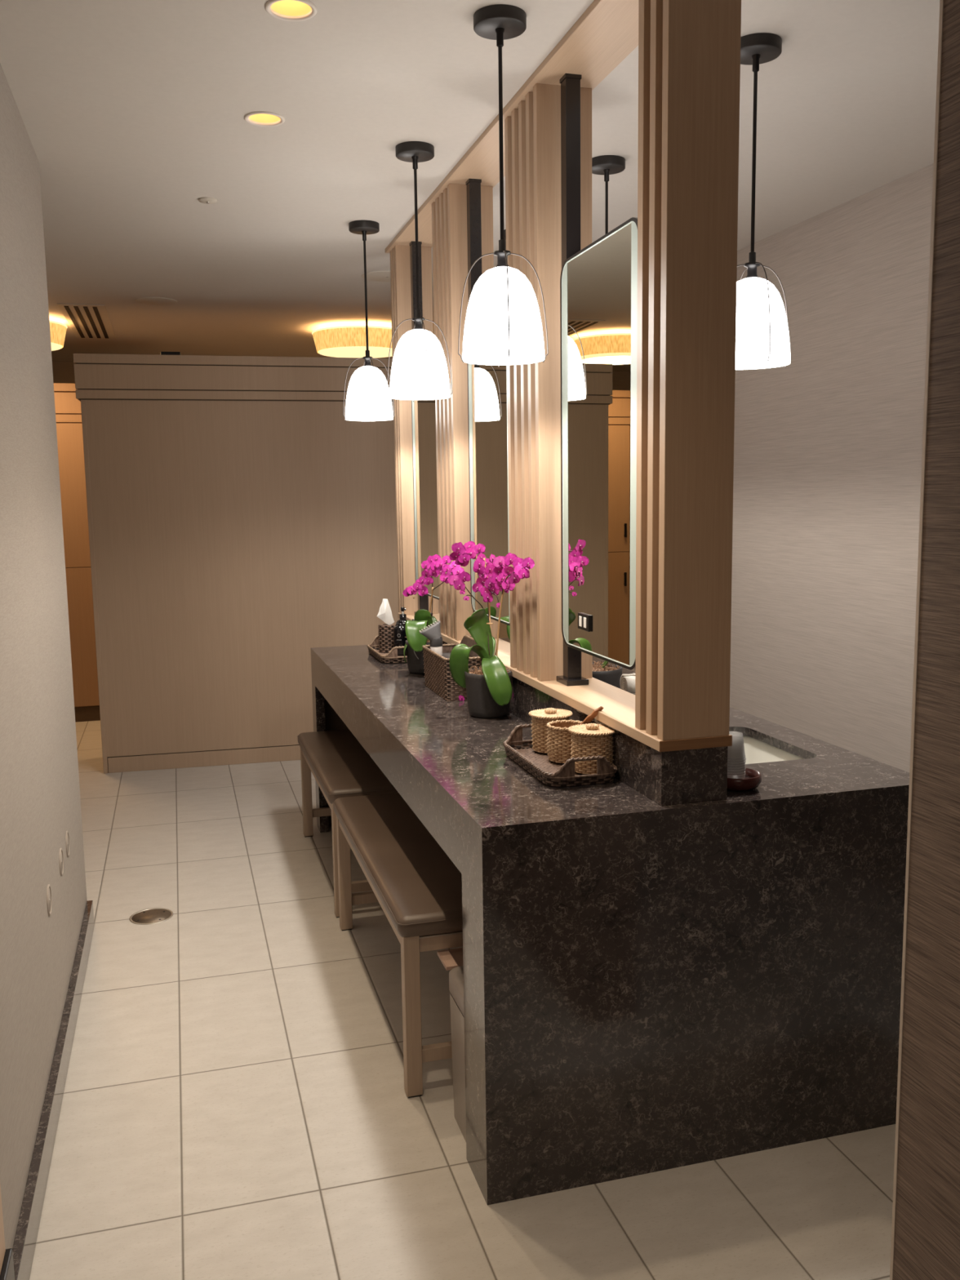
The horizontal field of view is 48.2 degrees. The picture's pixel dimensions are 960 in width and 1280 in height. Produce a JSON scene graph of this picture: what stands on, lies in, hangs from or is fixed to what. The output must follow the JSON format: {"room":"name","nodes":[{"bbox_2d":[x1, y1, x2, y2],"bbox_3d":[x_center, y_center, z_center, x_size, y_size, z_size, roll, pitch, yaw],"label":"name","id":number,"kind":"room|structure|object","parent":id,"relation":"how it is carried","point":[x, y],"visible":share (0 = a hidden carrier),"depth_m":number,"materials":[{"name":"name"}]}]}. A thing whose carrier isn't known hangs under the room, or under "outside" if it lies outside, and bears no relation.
{"room":"changing room","nodes":[
{"label":"changing room","id":0,"kind":"room"},
{"bbox_2d":[0,63,87,1248],"bbox_3d":[-0.714,0.097,0.887,0.164,2.690,6.060,-3,8,-16],"label":"wall","id":1,"kind":"structure","parent":0,"point":[40,800],"depth_m":2.82,"materials":[{"name":"beige paint"}]},
{"bbox_2d":[0,1185,5,1273],"bbox_3d":[-0.828,-0.102,1.581,0.020,2.475,0.395,-3,8,-16],"label":"trim","id":2,"kind":"structure","parent":1,"relation":"attached to","point":[2,1249],"depth_m":1.91,"materials":[{"name":"black stone"}]},
{"bbox_2d":[0,1248,14,1279],"bbox_3d":[-0.798,1.235,1.740,0.030,0.213,0.455,-3,8,-16],"label":"trim","id":3,"kind":"structure","parent":1,"relation":"attached to","point":[7,1273],"depth_m":1.91,"materials":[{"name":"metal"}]},
{"bbox_2d":[12,900,94,1279],"bbox_3d":[-1.150,1.136,2.961,0.021,0.098,2.100,-3,8,-16],"label":"baseboard","id":4,"kind":"structure","parent":1,"relation":"attached to","point":[26,1233],"depth_m":2.60,"materials":[{"name":"stone"}]},
{"bbox_2d":[52,361,75,383],"bbox_3d":[-2.834,-0.956,9.075,5.930,2.690,0.100,-3,8,-16],"label":"wall","id":5,"kind":"structure","parent":0,"point":[63,371],"depth_m":8.71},
{"bbox_2d":[29,720,895,1279],"bbox_3d":[-1.243,1.110,3.769,5.930,0.060,11.600,-3,8,-16],"label":"floor","id":6,"kind":"structure","parent":0,"point":[236,1104],"depth_m":2.66,"materials":[{"name":"beige tile"}]},
{"bbox_2d":[53,382,100,722],"bbox_3d":[-2.879,-0.624,7.785,0.417,2.370,0.578,-3,8,-16],"label":"tall cabinet","id":7,"kind":"object","parent":6,"relation":"on","point":[68,407],"visible":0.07,"depth_m":7.53,"materials":[{"name":"brown wood"}]},
{"bbox_2d":[129,907,173,924],"bbox_3d":[-1.238,1.041,4.050,0.158,0.003,0.158,-3,8,-16],"label":"floor drain","id":8,"kind":"object","parent":6,"relation":"on","point":[156,915],"visible":1,"depth_m":4.05,"materials":[{"name":"metal"}]},
{"bbox_2d":[73,353,439,773],"bbox_3d":[-1.180,-0.474,6.502,2.222,2.362,0.466,-3,8,-13],"label":"wall","id":9,"kind":"structure","parent":6,"relation":"on","point":[240,526],"depth_m":6.21,"materials":[{"name":"beige wood"}]},
{"bbox_2d":[160,351,181,355],"bbox_3d":[-1.788,-1.639,6.215,0.110,0.045,0.102,-3,8,-13],"label":"box","id":10,"kind":"object","parent":9,"relation":"on","point":[162,353],"visible":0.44,"depth_m":6.17,"materials":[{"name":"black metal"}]},
{"bbox_2d":[297,728,398,917],"bbox_3d":[-0.500,0.722,4.527,0.409,0.491,1.061,-3,8,-16],"label":"bench","id":11,"kind":"object","parent":6,"relation":"on","point":[340,765],"visible":0.35,"depth_m":4.34,"materials":[{"name":"brown wood"}]},
{"bbox_2d":[333,792,462,1097],"bbox_3d":[-0.170,0.869,3.376,0.409,0.491,1.194,-3,8,-16],"label":"bench","id":12,"kind":"object","parent":6,"relation":"on","point":[415,884],"visible":0.56,"depth_m":3.03,"materials":[{"name":"brown wood"}]},
{"bbox_2d":[436,947,466,1142],"bbox_3d":[0.048,1.010,2.700,0.242,0.384,0.301,-3,8,-16],"label":"waste bin","id":13,"kind":"object","parent":6,"relation":"on","point":[451,959],"visible":0.24,"depth_m":2.64,"materials":[{"name":"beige wood"}]},
{"bbox_2d":[311,637,909,1204],"bbox_3d":[0.150,0.552,3.853,1.126,0.985,2.926,-3,8,-16],"label":"countertop","id":14,"kind":"structure","parent":6,"relation":"on","point":[666,966],"depth_m":2.46,"materials":[{"name":"stone"}]},
{"bbox_2d":[367,635,407,662],"bbox_3d":[-0.374,0.035,4.719,0.193,0.072,0.411,-3,8,-16],"label":"rattan tray","id":15,"kind":"object","parent":14,"relation":"on","point":[392,656],"visible":0.56,"depth_m":4.54,"materials":[{"name":"brown wicker"}]},
{"bbox_2d":[377,598,395,652],"bbox_3d":[-0.415,-0.068,4.804,0.085,0.237,0.085,0,8,9],"label":"holder","id":16,"kind":"object","parent":15,"relation":"on","point":[385,630],"visible":0.79,"depth_m":4.78,"materials":[{"name":"brown wicker"}]},
{"bbox_2d":[393,619,406,655],"bbox_3d":[-0.346,-0.012,4.705,0.065,0.153,0.065,-3,8,-16],"label":"lotion bottle","id":17,"kind":"object","parent":15,"relation":"on","point":[399,631],"visible":0.78,"depth_m":4.68,"materials":[{"name":"black plastic"}]},
{"bbox_2d":[395,607,407,626],"bbox_3d":[-0.343,-0.048,4.801,0.065,0.199,0.065,-5,8,-27],"label":"lotion bottle","id":18,"kind":"object","parent":15,"relation":"on","point":[402,616],"visible":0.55,"depth_m":4.78,"materials":[{"name":"black plastic"}]},
{"bbox_2d":[402,554,464,674],"bbox_3d":[-0.196,-0.085,4.077,0.176,0.479,0.514,-3,8,-16],"label":"orchid plant","id":19,"kind":"object","parent":14,"relation":"on","point":[423,618],"visible":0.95,"depth_m":4.14,"materials":[{"name":"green plant"}]},
{"bbox_2d":[422,635,482,700],"bbox_3d":[-0.097,0.089,3.846,0.151,0.192,0.366,-3,8,-16],"label":"woven basket","id":20,"kind":"object","parent":14,"relation":"on","point":[438,677],"visible":0.55,"depth_m":3.77,"materials":[{"name":"brown wicker"}]},
{"bbox_2d":[418,619,442,655],"bbox_3d":[-0.177,0.032,3.894,0.086,0.206,0.047,-3,8,-16],"label":"hair dryer","id":21,"kind":"object","parent":20,"relation":"in","point":[433,633],"visible":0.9,"depth_m":3.88,"materials":[{"name":"grey plastic"}]},
{"bbox_2d":[441,652,450,658],"bbox_3d":[-0.090,0.116,3.861,0.085,0.115,0.211,-3,8,-16],"label":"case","id":22,"kind":"object","parent":20,"relation":"in","point":[444,655],"visible":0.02,"depth_m":3.89,"materials":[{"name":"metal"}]},
{"bbox_2d":[458,695,464,700],"bbox_3d":[-0.063,0.200,3.675,0.013,0.021,0.024,3,8,24],"label":"flower","id":23,"kind":"object","parent":14,"relation":"on","point":[460,697],"visible":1,"depth_m":3.68,"materials":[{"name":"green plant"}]},
{"bbox_2d":[448,541,534,718],"bbox_3d":[0.074,-0.026,3.329,0.193,0.551,0.437,-7,9,-37],"label":"orchid plant","id":24,"kind":"object","parent":14,"relation":"on","point":[488,686],"visible":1,"depth_m":3.38,"materials":[{"name":"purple plant"}]},
{"bbox_2d":[506,625,510,639],"bbox_3d":[0.193,-0.012,4.165,0.160,0.301,0.283,0,8,6],"label":"orchid plant","id":25,"kind":"object","parent":14,"relation":"on","point":[508,626],"visible":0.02,"depth_m":4.04,"materials":[{"name":"green plant"}]},
{"bbox_2d":[502,723,617,786],"bbox_3d":[0.198,0.288,2.751,0.193,0.072,0.411,-3,8,-16],"label":"rattan tray","id":26,"kind":"object","parent":14,"relation":"on","point":[551,773],"visible":0.73,"depth_m":2.62,"materials":[{"name":"brown wicker"}]},
{"bbox_2d":[528,707,573,753],"bbox_3d":[0.190,0.239,2.886,0.118,0.112,0.118,5,9,36],"label":"canister","id":27,"kind":"object","parent":26,"relation":"on","point":[540,717],"visible":0.64,"depth_m":2.85,"materials":[{"name":"beige wicker"}]},
{"bbox_2d":[546,720,582,763],"bbox_3d":[0.224,0.262,2.776,0.106,0.095,0.106,2,8,22],"label":"canister","id":28,"kind":"object","parent":26,"relation":"on","point":[558,740],"visible":0.51,"depth_m":2.74,"materials":[{"name":"beige wicker"}]},
{"bbox_2d":[580,706,603,724],"bbox_3d":[0.251,0.234,2.749,0.141,0.144,0.016,4,9,33],"label":"wooden scoop","id":29,"kind":"object","parent":28,"relation":"in","point":[589,717],"visible":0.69,"depth_m":2.72,"materials":[{"name":"brown wood"}]},
{"bbox_2d":[568,723,615,774],"bbox_3d":[0.279,0.265,2.663,0.122,0.116,0.122,-8,10,-42],"label":"canister","id":30,"kind":"object","parent":26,"relation":"on","point":[590,740],"visible":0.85,"depth_m":2.62,"materials":[{"name":"beige wicker"}]},
{"bbox_2d":[385,0,741,751],"bbox_3d":[0.066,-0.781,3.683,0.187,1.705,2.936,-3,8,-16],"label":"slatted screen","id":31,"kind":"object","parent":14,"relation":"on","point":[689,51],"visible":0.72,"depth_m":2.40,"materials":[{"name":"brown wood"}]},
{"bbox_2d":[408,240,439,616],"bbox_3d":[-0.210,-0.904,4.620,0.072,1.662,0.606,-3,8,-15],"label":"vanity mirror","id":32,"kind":"object","parent":31,"relation":"attached to","point":[423,411],"visible":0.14,"depth_m":4.69,"materials":[{"name":"black mirror"}]},
{"bbox_2d":[465,178,510,637],"bbox_3d":[0.053,-0.787,3.704,0.072,1.662,0.606,-3,8,-15],"label":"vanity mirror","id":33,"kind":"object","parent":31,"relation":"attached to","point":[487,384],"visible":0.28,"depth_m":3.74,"materials":[{"name":"black metal"}]},
{"bbox_2d":[555,73,637,686],"bbox_3d":[0.314,-0.667,2.767,0.073,1.662,0.608,-3,8,-13],"label":"vanity mirror","id":34,"kind":"object","parent":31,"relation":"attached to","point":[598,281],"visible":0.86,"depth_m":2.77,"materials":[{"name":"black metal"}]},
{"bbox_2d":[592,660,622,688],"bbox_3d":[0.377,0.101,3.516,0.176,0.243,0.195,-1,8,1],"label":"orchid plant","id":35,"kind":"object","parent":14,"relation":"on","point":[610,673],"visible":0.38,"depth_m":3.45,"materials":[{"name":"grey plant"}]},
{"bbox_2d":[727,768,761,791],"bbox_3d":[0.607,0.331,2.541,0.114,0.035,0.114,-3,8,-16],"label":"wooden bowl","id":36,"kind":"object","parent":14,"relation":"on","point":[753,780],"visible":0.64,"depth_m":2.49,"materials":[{"name":"red wood"}]},
{"bbox_2d":[742,735,804,764],"bbox_3d":[0.666,0.389,2.980,0.412,0.145,0.452,-3,8,-16],"label":"undermount sink","id":37,"kind":"object","parent":14,"relation":"in","point":[756,751],"visible":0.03,"depth_m":3.12,"materials":[{"name":"white ceramic"}]},
{"bbox_3d":[0.569,0.216,3.299,0.244,0.065,0.204,-3,8,-16],"label":"basket","id":38,"kind":"object","parent":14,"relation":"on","visible":0},
{"bbox_3d":[0.548,0.177,3.329,0.200,0.068,0.068,-3,8,-16],"label":"rolled towel","id":39,"kind":"object","parent":38,"relation":"in","visible":0},
{"bbox_2d":[619,672,635,694],"bbox_3d":[0.532,0.130,3.278,0.200,0.068,0.068,-3,8,-16],"label":"rolled towel","id":40,"kind":"object","parent":39,"relation":"on","point":[627,682],"visible":0.2,"depth_m":3.24,"materials":[{"name":"white fabric"}]},
{"bbox_2d":[0,0,939,361],"bbox_3d":[-1.282,-1.611,3.409,5.930,0.050,11.600,-3,8,-16],"label":"ceiling","id":41,"kind":"structure","parent":0,"point":[132,113],"depth_m":3.37,"materials":[{"name":"paint"}]},
{"bbox_2d":[49,320,67,351],"bbox_3d":[-2.917,-1.913,6.706,0.644,0.170,0.644,-3,8,-16],"label":"drum light","id":42,"kind":"object","parent":41,"relation":"attached to","point":[57,330],"visible":0.29,"depth_m":6.67,"materials":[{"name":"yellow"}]},
{"bbox_2d":[50,342,62,351],"bbox_3d":[-2.916,-1.838,6.716,0.568,0.020,0.568,-3,8,-16],"label":"diffuser","id":43,"kind":"object","parent":42,"relation":"attached to","point":[55,345],"depth_m":6.74,"materials":[{"name":"beige"}]},
{"bbox_2d":[57,302,115,338],"bbox_3d":[-2.486,-2.018,6.837,0.260,0.008,1.340,-3,8,-16],"label":"ceiling vent","id":44,"kind":"object","parent":41,"relation":"in","point":[86,321],"visible":1,"depth_m":6.72,"materials":[{"name":"beige metal"}]},
{"bbox_2d":[134,297,177,305],"bbox_3d":[-1.850,-1.937,6.139,0.234,0.004,0.234,-3,8,-16],"label":"ceiling speaker","id":45,"kind":"object","parent":41,"relation":"attached to","point":[147,300],"visible":1,"depth_m":6.12},
{"bbox_2d":[198,196,217,204],"bbox_3d":[-1.039,-1.674,4.097,0.068,0.013,0.068,-3,8,-16],"label":"sprinkler cover","id":46,"kind":"object","parent":41,"relation":"attached to","point":[206,200],"visible":1,"depth_m":4.08,"materials":[{"name":"metal"}]},
{"bbox_2d":[244,111,284,126],"bbox_3d":[-0.649,-1.616,3.230,0.120,0.102,0.120,-3,8,-16],"label":"recessed light","id":47,"kind":"object","parent":41,"relation":"in","point":[260,118],"visible":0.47,"depth_m":3.27,"materials":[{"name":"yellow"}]},
{"bbox_2d":[265,0,317,21],"bbox_3d":[-0.443,-1.524,2.508,0.120,0.102,0.120,-3,8,-16],"label":"recessed light","id":48,"kind":"object","parent":41,"relation":"in","point":[284,10],"visible":1,"depth_m":2.55,"materials":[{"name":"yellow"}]},
{"bbox_2d":[311,325,392,358],"bbox_3d":[-0.809,-2.015,7.255,0.644,0.170,0.644,-3,8,-16],"label":"drum light","id":49,"kind":"object","parent":41,"relation":"attached to","point":[340,341],"visible":0.77,"depth_m":7.01,"materials":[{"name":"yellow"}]},
{"bbox_2d":[318,346,392,358],"bbox_3d":[-0.808,-1.941,7.265,0.568,0.020,0.568,-3,8,-16],"label":"diffuser","id":50,"kind":"object","parent":49,"relation":"attached to","point":[375,352],"depth_m":7.15,"materials":[{"name":"beige"}]},
{"bbox_2d":[342,220,395,422],"bbox_3d":[-0.479,-1.339,4.545,0.205,0.809,0.205,4,9,34],"label":"pendant light","id":51,"kind":"object","parent":41,"relation":"hanging from","point":[367,398],"visible":0.96,"depth_m":4.51,"materials":[{"name":"white glass"}]},
{"bbox_2d":[363,350,372,365],"bbox_3d":[-0.477,-1.194,4.564,0.042,0.071,0.042,-5,9,-30],"label":"socket","id":52,"kind":"object","parent":51,"relation":"attached to","point":[367,360],"depth_m":4.55,"materials":[{"name":"black metal"}]},
{"bbox_2d":[346,417,392,421],"bbox_3d":[-0.474,-0.943,4.597,0.203,0.004,0.203,-2,8,-10],"label":"diffuser","id":53,"kind":"object","parent":51,"relation":"attached to","point":[347,419],"depth_m":4.58,"materials":[{"name":"white glass"}]},
{"bbox_2d":[361,271,390,281],"bbox_3d":[-0.480,-1.877,5.549,0.264,0.007,0.264,-3,8,-16],"label":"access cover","id":54,"kind":"object","parent":41,"relation":"attached to","point":[378,276],"visible":0.65,"depth_m":5.53,"materials":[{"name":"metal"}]},
{"bbox_2d":[386,141,452,401],"bbox_3d":[-0.208,-1.215,3.577,0.205,0.809,0.205,1,8,12],"label":"pendant light","id":55,"kind":"object","parent":41,"relation":"hanging from","point":[419,371],"visible":1,"depth_m":3.54,"materials":[{"name":"white glass"}]},
{"bbox_2d":[412,309,424,328],"bbox_3d":[-0.206,-1.070,3.596,0.042,0.071,0.042,-4,8,-26],"label":"socket","id":56,"kind":"object","parent":55,"relation":"attached to","point":[418,321],"depth_m":3.59,"materials":[{"name":"black metal"}]},
{"bbox_2d":[391,394,449,399],"bbox_3d":[-0.203,-0.819,3.629,0.203,0.004,0.203,-3,8,-17],"label":"diffuser","id":57,"kind":"object","parent":55,"relation":"attached to","point":[402,397],"depth_m":3.60,"materials":[{"name":"white glass"}]},
{"bbox_2d":[457,4,548,367],"bbox_3d":[0.053,-1.093,2.625,0.205,0.809,0.205,2,8,22],"label":"pendant light","id":58,"kind":"object","parent":41,"relation":"hanging from","point":[503,326],"visible":1,"depth_m":2.59,"materials":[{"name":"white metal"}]},
{"bbox_2d":[493,239,511,266],"bbox_3d":[0.055,-0.948,2.644,0.042,0.071,0.042,-3,8,-16],"label":"socket","id":59,"kind":"object","parent":58,"relation":"attached to","point":[501,261],"depth_m":2.63,"materials":[{"name":"black metal"}]},
{"bbox_2d":[462,355,544,364],"bbox_3d":[0.059,-0.697,2.678,0.203,0.004,0.203,-3,8,-13],"label":"diffuser","id":60,"kind":"object","parent":58,"relation":"attached to","point":[473,359],"depth_m":2.66,"materials":[{"name":"white glass"}]},
{"bbox_2d":[591,155,625,234],"bbox_3d":[0.442,-1.247,3.746,0.205,0.809,0.205,3,8,26],"label":"pendant light","id":61,"kind":"object","parent":41,"relation":"hanging from","point":[606,165],"visible":0.06,"depth_m":3.67,"materials":[{"name":"grey metal"}]},
{"bbox_2d":[735,32,790,369],"bbox_3d":[0.712,-1.125,2.801,0.205,0.809,0.205,3,8,26],"label":"pendant light","id":62,"kind":"object","parent":41,"relation":"hanging from","point":[762,331],"visible":0.73,"depth_m":2.76,"materials":[{"name":"white glass"}]},
{"bbox_2d":[743,252,759,278],"bbox_3d":[0.715,-0.981,2.820,0.042,0.071,0.042,-4,8,-21],"label":"socket","id":63,"kind":"object","parent":62,"relation":"attached to","point":[751,266],"depth_m":2.81,"materials":[{"name":"black metal"}]},
{"bbox_2d":[735,360,790,368],"bbox_3d":[0.718,-0.730,2.853,0.203,0.004,0.203,1,8,15],"label":"diffuser","id":64,"kind":"object","parent":62,"relation":"attached to","point":[740,364],"depth_m":2.82,"materials":[{"name":"white glass"}]},
{"bbox_2d":[498,163,933,772],"bbox_3d":[1.542,-0.397,4.374,0.100,2.690,11.600,-3,8,-16],"label":"wall","id":65,"kind":"structure","parent":0,"point":[828,443],"depth_m":4.40,"materials":[{"name":"beige paint"}]},
{"bbox_2d":[893,0,959,1279],"bbox_3d":[1.219,0.179,0.060,0.160,2.690,3.405,-3,8,-16],"label":"wall","id":66,"kind":"structure","parent":0,"point":[927,1227],"depth_m":1.64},
{"bbox_2d":[889,0,943,1279],"bbox_3d":[0.677,-0.025,1.661,0.002,2.690,0.006,-3,8,-16],"label":"trim","id":67,"kind":"structure","parent":66,"relation":"attached to","point":[941,2],"depth_m":1.66,"materials":[{"name":"brown wood"}]},
{"bbox_3d":[0.596,0.296,2.538,0.062,0.055,0.062,5,10,39],"label":"plastic cup","id":68,"kind":"object","parent":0,"visible":0},
{"bbox_2d":[727,773,745,777],"bbox_3d":[0.596,0.290,2.538,0.062,0.056,0.062,3,9,28],"label":"plastic cup","id":69,"kind":"object","parent":68,"relation":"on","point":[742,775],"visible":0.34,"depth_m":2.51,"materials":[{"name":"white"}]},
{"bbox_2d":[727,770,745,774],"bbox_3d":[0.595,0.284,2.536,0.062,0.056,0.062,1,8,17],"label":"plastic cup","id":70,"kind":"object","parent":69,"relation":"on","point":[742,772],"visible":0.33,"depth_m":2.51,"materials":[{"name":"white"}]},
{"bbox_2d":[727,766,746,772],"bbox_3d":[0.596,0.278,2.535,0.062,0.056,0.062,0,8,5],"label":"plastic cup","id":71,"kind":"object","parent":70,"relation":"on","point":[744,769],"visible":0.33,"depth_m":2.51,"materials":[{"name":"white"}]},
{"bbox_2d":[727,765,746,769],"bbox_3d":[0.596,0.271,2.535,0.062,0.056,0.062,-2,8,-6],"label":"plastic cup","id":72,"kind":"object","parent":71,"relation":"on","point":[744,766],"visible":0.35,"depth_m":2.51,"materials":[{"name":"white"}]},
{"bbox_2d":[727,763,745,767],"bbox_3d":[0.595,0.265,2.534,0.062,0.056,0.062,-3,8,-17],"label":"plastic cup","id":73,"kind":"object","parent":72,"relation":"on","point":[744,764],"visible":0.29,"depth_m":2.51,"materials":[{"name":"white"}]},
{"bbox_2d":[727,760,746,764],"bbox_3d":[0.596,0.259,2.532,0.062,0.056,0.062,-5,9,-29],"label":"plastic cup","id":74,"kind":"object","parent":73,"relation":"on","point":[743,762],"visible":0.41,"depth_m":2.51,"materials":[{"name":"white"}]},
{"bbox_2d":[727,737,746,761],"bbox_3d":[0.596,0.253,2.532,0.062,0.056,0.062,-7,10,-40],"label":"plastic cup","id":75,"kind":"object","parent":74,"relation":"on","point":[741,753],"visible":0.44,"depth_m":2.51,"materials":[{"name":"white"}]},
{"bbox_2d":[727,731,745,759],"bbox_3d":[0.595,0.247,2.532,0.062,0.056,0.062,5,10,38],"label":"plastic cup","id":76,"kind":"object","parent":75,"relation":"on","point":[732,753],"visible":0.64,"depth_m":2.51,"materials":[{"name":"white"}]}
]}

